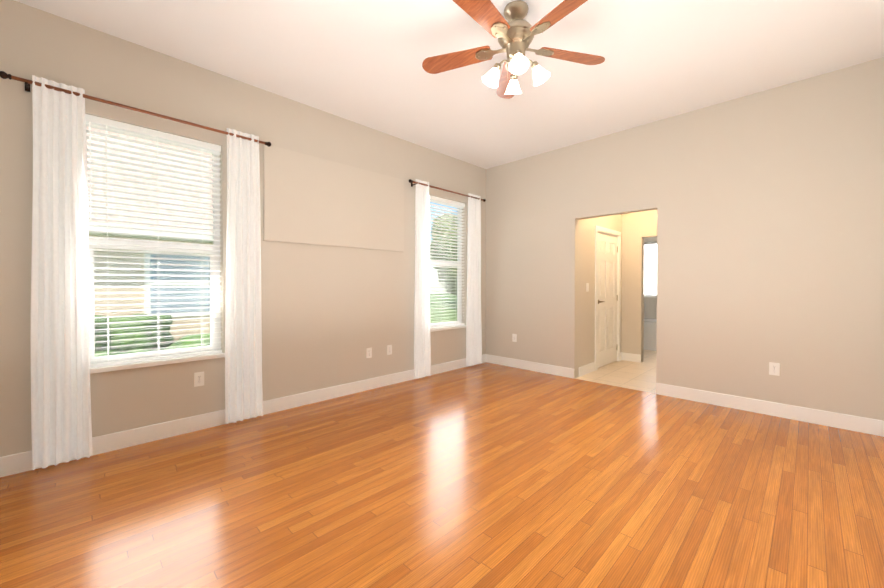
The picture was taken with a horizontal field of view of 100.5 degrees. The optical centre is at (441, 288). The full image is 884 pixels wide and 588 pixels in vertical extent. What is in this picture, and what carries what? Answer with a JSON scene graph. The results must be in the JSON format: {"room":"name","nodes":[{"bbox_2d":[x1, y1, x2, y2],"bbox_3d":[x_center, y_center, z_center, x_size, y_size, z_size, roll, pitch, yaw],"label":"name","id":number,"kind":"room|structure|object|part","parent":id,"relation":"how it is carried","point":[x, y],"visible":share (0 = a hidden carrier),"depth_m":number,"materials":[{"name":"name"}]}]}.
{"room":"empty bedroom","nodes":[
{"label":"empty bedroom","id":0,"kind":"room"},
{"bbox_2d":[0,0,485,456],"bbox_3d":[-1.237,-0.339,3.892,5.550,3.000,0.180,-1,1,-45],"label":"wall","id":1,"kind":"structure","parent":0,"point":[330,314],"depth_m":3.40,"materials":[{"name":"paint"}]},
{"bbox_2d":[0,71,270,469],"bbox_3d":[-2.144,-0.104,2.821,1.600,2.500,0.116,-1,1,-45],"label":"curtain rod","id":2,"kind":"object","parent":1,"relation":"attached to","point":[61,427],"visible":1,"depth_m":2.46,"materials":[{"name":"white fabric"}]},
{"bbox_2d":[31,75,92,469],"bbox_3d":[-2.507,-0.100,2.422,0.280,2.500,0.062,-1,1,-45],"label":"curtain","id":3,"kind":"object","parent":2,"relation":"hanging from","point":[61,425],"depth_m":2.42,"materials":[{"name":"white fabric"}]},
{"bbox_2d":[225,128,262,423],"bbox_3d":[-1.724,-0.108,3.203,0.301,2.500,0.063,-1,1,-45],"label":"curtain","id":4,"kind":"object","parent":2,"relation":"hanging from","point":[243,313],"depth_m":3.20,"materials":[{"name":"white fabric"}]},
{"bbox_2d":[85,114,221,366],"bbox_3d":[-2.224,-0.336,2.878,0.868,1.780,0.066,-1,1,-45],"label":"window blind","id":5,"kind":"object","parent":1,"relation":"attached to","point":[96,122],"visible":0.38,"depth_m":2.84,"materials":[{"name":"white plastic"}]},
{"bbox_3d":[-2.272,-0.330,2.926,0.880,1.800,0.054,-1,1,-45],"label":"frame","id":6,"kind":"part","parent":1,"relation":"part of","materials":[{"name":"plastic"}]},
{"bbox_3d":[-2.215,0.575,2.878,0.940,0.032,0.115,-1,1,-45],"label":"sill","id":7,"kind":"part","parent":1,"relation":"part of","materials":[{"name":"white wood"}]},
{"bbox_2d":[194,372,203,386],"bbox_3d":[-2.009,0.749,3.041,0.072,0.115,0.008,-1,1,-45],"label":"electrical outlet","id":8,"kind":"object","parent":1,"relation":"attached to","point":[198,378],"visible":1,"depth_m":3.04,"materials":[{"name":"plastic"}]},
{"bbox_2d":[0,354,487,476],"bbox_3d":[-1.178,1.099,3.868,5.280,0.125,0.017,-1,1,-45],"label":"baseboard","id":9,"kind":"structure","parent":1,"relation":"attached to","point":[12,464],"depth_m":3.05,"materials":[{"name":"white wood"}]},
{"bbox_2d":[366,348,371,357],"bbox_3d":[-0.835,0.738,4.214,0.072,0.115,0.008,-1,1,-45],"label":"electrical outlet","id":10,"kind":"object","parent":1,"relation":"attached to","point":[368,352],"visible":1,"depth_m":4.21,"materials":[{"name":"plastic"}]},
{"bbox_2d":[387,345,391,354],"bbox_3d":[-0.629,0.736,4.419,0.072,0.115,0.008,-1,1,-45],"label":"electrical outlet","id":11,"kind":"object","parent":1,"relation":"attached to","point":[389,349],"visible":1,"depth_m":4.41,"materials":[{"name":"plastic"}]},
{"bbox_3d":[-0.036,-0.351,5.159,0.880,1.800,0.054,-1,1,-45],"label":"frame","id":12,"kind":"part","parent":1,"relation":"part of","materials":[{"name":"plastic"}]},
{"bbox_2d":[430,195,464,328],"bbox_3d":[0.012,-0.357,5.111,0.868,1.780,0.066,-1,1,-45],"label":"window blind","id":13,"kind":"object","parent":1,"relation":"attached to","point":[442,201],"visible":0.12,"depth_m":5.16,"materials":[{"name":"white plastic"}]},
{"bbox_2d":[409,179,485,378],"bbox_3d":[0.106,-0.125,5.069,1.500,2.500,0.116,-1,1,-45],"label":"curtain rod","id":14,"kind":"object","parent":1,"relation":"attached to","point":[422,350],"visible":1,"depth_m":4.74,"materials":[{"name":"white fabric"}]},
{"bbox_2d":[414,179,430,378],"bbox_3d":[-0.248,-0.122,4.678,0.285,2.500,0.062,-1,1,-45],"label":"curtain","id":15,"kind":"object","parent":14,"relation":"hanging from","point":[422,334],"depth_m":4.67,"materials":[{"name":"white fabric"}]},
{"bbox_2d":[466,193,481,366],"bbox_3d":[0.474,-0.129,5.399,0.349,2.500,0.062,-1,1,-45],"label":"curtain","id":16,"kind":"object","parent":14,"relation":"hanging from","point":[473,308],"depth_m":5.39,"materials":[{"name":"white fabric"}]},
{"bbox_3d":[0.021,0.553,5.111,0.940,0.032,0.115,-1,1,-45],"label":"sill","id":17,"kind":"part","parent":1,"relation":"part of","materials":[{"name":"white wood"}]},
{"bbox_2d":[0,362,883,587],"bbox_3d":[0.208,1.225,2.375,5.430,0.100,4.390,-1,1,-45],"label":"floor","id":18,"kind":"structure","parent":0,"point":[487,475],"depth_m":2.05,"materials":[{"name":"brown wood"}]},
{"bbox_2d":[14,0,883,168],"bbox_3d":[1.577,-1.898,3.713,9.300,0.120,4.390,-1,1,-45],"label":"ceiling","id":19,"kind":"structure","parent":0,"point":[358,61],"depth_m":2.86,"materials":[{"name":"paint"}]},
{"bbox_2d":[422,0,604,98],"bbox_3d":[0.470,-1.580,2.364,1.246,0.489,1.265,-1,1,-45],"label":"ceiling fan","id":20,"kind":"object","parent":19,"relation":"hanging from","point":[515,34],"visible":1,"depth_m":2.37,"materials":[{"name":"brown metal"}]},
{"bbox_2d":[579,214,621,366],"bbox_3d":[2.331,-0.354,5.421,1.660,3.000,0.120,-1,1,-45],"label":"wall","id":21,"kind":"structure","parent":0,"point":[587,299],"depth_m":5.01,"materials":[{"name":"paint"}]},
{"bbox_2d":[579,362,594,376],"bbox_3d":[1.967,1.088,4.978,0.500,0.125,0.013,-1,1,-45],"label":"baseboard","id":22,"kind":"structure","parent":21,"relation":"attached to","point":[583,370],"depth_m":4.95,"materials":[{"name":"white wood"}]},
{"bbox_2d":[598,232,617,367],"bbox_3d":[2.480,0.163,5.490,0.790,1.942,0.089,-1,1,-45],"label":"hall door","id":23,"kind":"structure","parent":21,"relation":"in","point":[607,296],"depth_m":5.50,"materials":[{"name":"white wood"}]},
{"bbox_2d":[595,225,620,370],"bbox_3d":[2.443,0.128,5.526,0.950,2.035,0.136,-1,1,-45],"label":"door frame","id":24,"kind":"structure","parent":21,"relation":"attached to","point":[607,231],"depth_m":5.53,"materials":[{"name":"white wood"}]},
{"bbox_2d":[575,350,656,393],"bbox_3d":[3.498,1.195,5.661,3.870,0.099,4.390,-1,1,-45],"label":"floor","id":25,"kind":"structure","parent":0,"point":[641,376],"depth_m":4.93,"materials":[{"name":"beige tile"}]},
{"bbox_2d":[644,318,656,350],"bbox_3d":[3.948,0.870,7.174,0.770,0.520,2.300,-1,1,-45],"label":"bathtub","id":26,"kind":"object","parent":25,"relation":"on","point":[650,334],"visible":0.15,"depth_m":6.76,"materials":[{"name":"white ceramic"}]},
{"bbox_2d":[621,210,656,361],"bbox_3d":[2.989,-0.358,5.852,0.120,3.000,1.880,-1,1,-45],"label":"wall","id":27,"kind":"structure","parent":0,"point":[638,228],"depth_m":5.75,"materials":[{"name":"paint"}]},
{"bbox_2d":[620,352,640,362],"bbox_3d":[2.964,1.080,5.777,0.040,0.125,0.290,-1,1,-45],"label":"baseboard","id":28,"kind":"structure","parent":27,"relation":"attached to","point":[623,356],"depth_m":5.78,"materials":[{"name":"white wood"}]},
{"bbox_2d":[644,237,656,318],"bbox_3d":[4.288,-0.373,7.488,0.150,3.000,2.600,-1,1,-45],"label":"wall","id":29,"kind":"structure","parent":0,"point":[650,307],"depth_m":7.44,"materials":[{"name":"paint"}]},
{"bbox_2d":[644,242,656,296],"bbox_3d":[4.471,-0.387,7.318,0.050,1.130,1.000,-1,1,-45],"label":"window","id":30,"kind":"structure","parent":29,"relation":"in","point":[650,269],"depth_m":7.52,"materials":[{"name":"glass"}]},
{"bbox_2d":[486,57,883,420],"bbox_3d":[2.224,-0.343,4.268,0.120,3.000,4.240,-1,1,-45],"label":"wall","id":31,"kind":"structure","parent":0,"point":[768,205],"depth_m":3.55,"materials":[{"name":"paint"}]},
{"bbox_2d":[512,334,516,341],"bbox_3d":[1.056,0.717,5.358,0.008,0.115,0.072,-1,1,-45],"label":"electrical outlet","id":32,"kind":"object","parent":31,"relation":"attached to","point":[514,337],"visible":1,"depth_m":5.35,"materials":[{"name":"plastic"}]},
{"bbox_2d":[488,354,573,378],"bbox_3d":[1.198,1.086,5.214,0.013,0.125,1.410,-1,1,-45],"label":"baseboard","id":33,"kind":"structure","parent":31,"relation":"attached to","point":[522,364],"depth_m":5.13,"materials":[{"name":"white wood"}]},
{"bbox_2d":[656,383,883,436],"bbox_3d":[2.951,1.102,3.460,0.013,0.125,1.670,-1,1,-45],"label":"baseboard","id":34,"kind":"structure","parent":31,"relation":"attached to","point":[821,417],"depth_m":3.34,"materials":[{"name":"white wood"}]},
{"bbox_2d":[769,362,779,375],"bbox_3d":[3.045,0.736,3.366,0.008,0.115,0.072,-1,1,-45],"label":"electrical outlet","id":35,"kind":"object","parent":31,"relation":"attached to","point":[774,368],"visible":1,"depth_m":3.36,"materials":[{"name":"plastic"}]},
{"label":"outside","id":36,"kind":"structure","parent":0,"visible":0},
{"bbox_2d":[151,294,456,350],"bbox_3d":[-13.347,1.207,20.101,70.000,0.100,39.850,-1,1,-45],"label":"grass","id":37,"kind":"structure","parent":36,"point":[448,309],"depth_m":20.39,"materials":[{"name":"green plant"}]},
{"bbox_2d":[87,127,212,342],"bbox_3d":[-10.790,-2.495,9.722,15.800,7.600,8.900,-1,1,-45],"label":"house","id":38,"kind":"structure","parent":37,"relation":"on","point":[192,327],"depth_m":8.53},
{"bbox_2d":[94,314,209,356],"bbox_3d":[-3.942,0.983,6.574,5.742,1.018,6.294,-1,1,-45],"label":"hedge","id":39,"kind":"object","parent":37,"relation":"on","point":[122,337],"depth_m":7.28,"materials":[{"name":"green plant"}]},
{"bbox_2d":[430,213,456,294],"bbox_3d":[2.092,-2.061,21.713,11.158,6.505,12.476,-1,1,-45],"label":"tree","id":40,"kind":"object","parent":37,"relation":"on","point":[451,288],"depth_m":19.87,"materials":[{"name":"green plant"}]}
]}

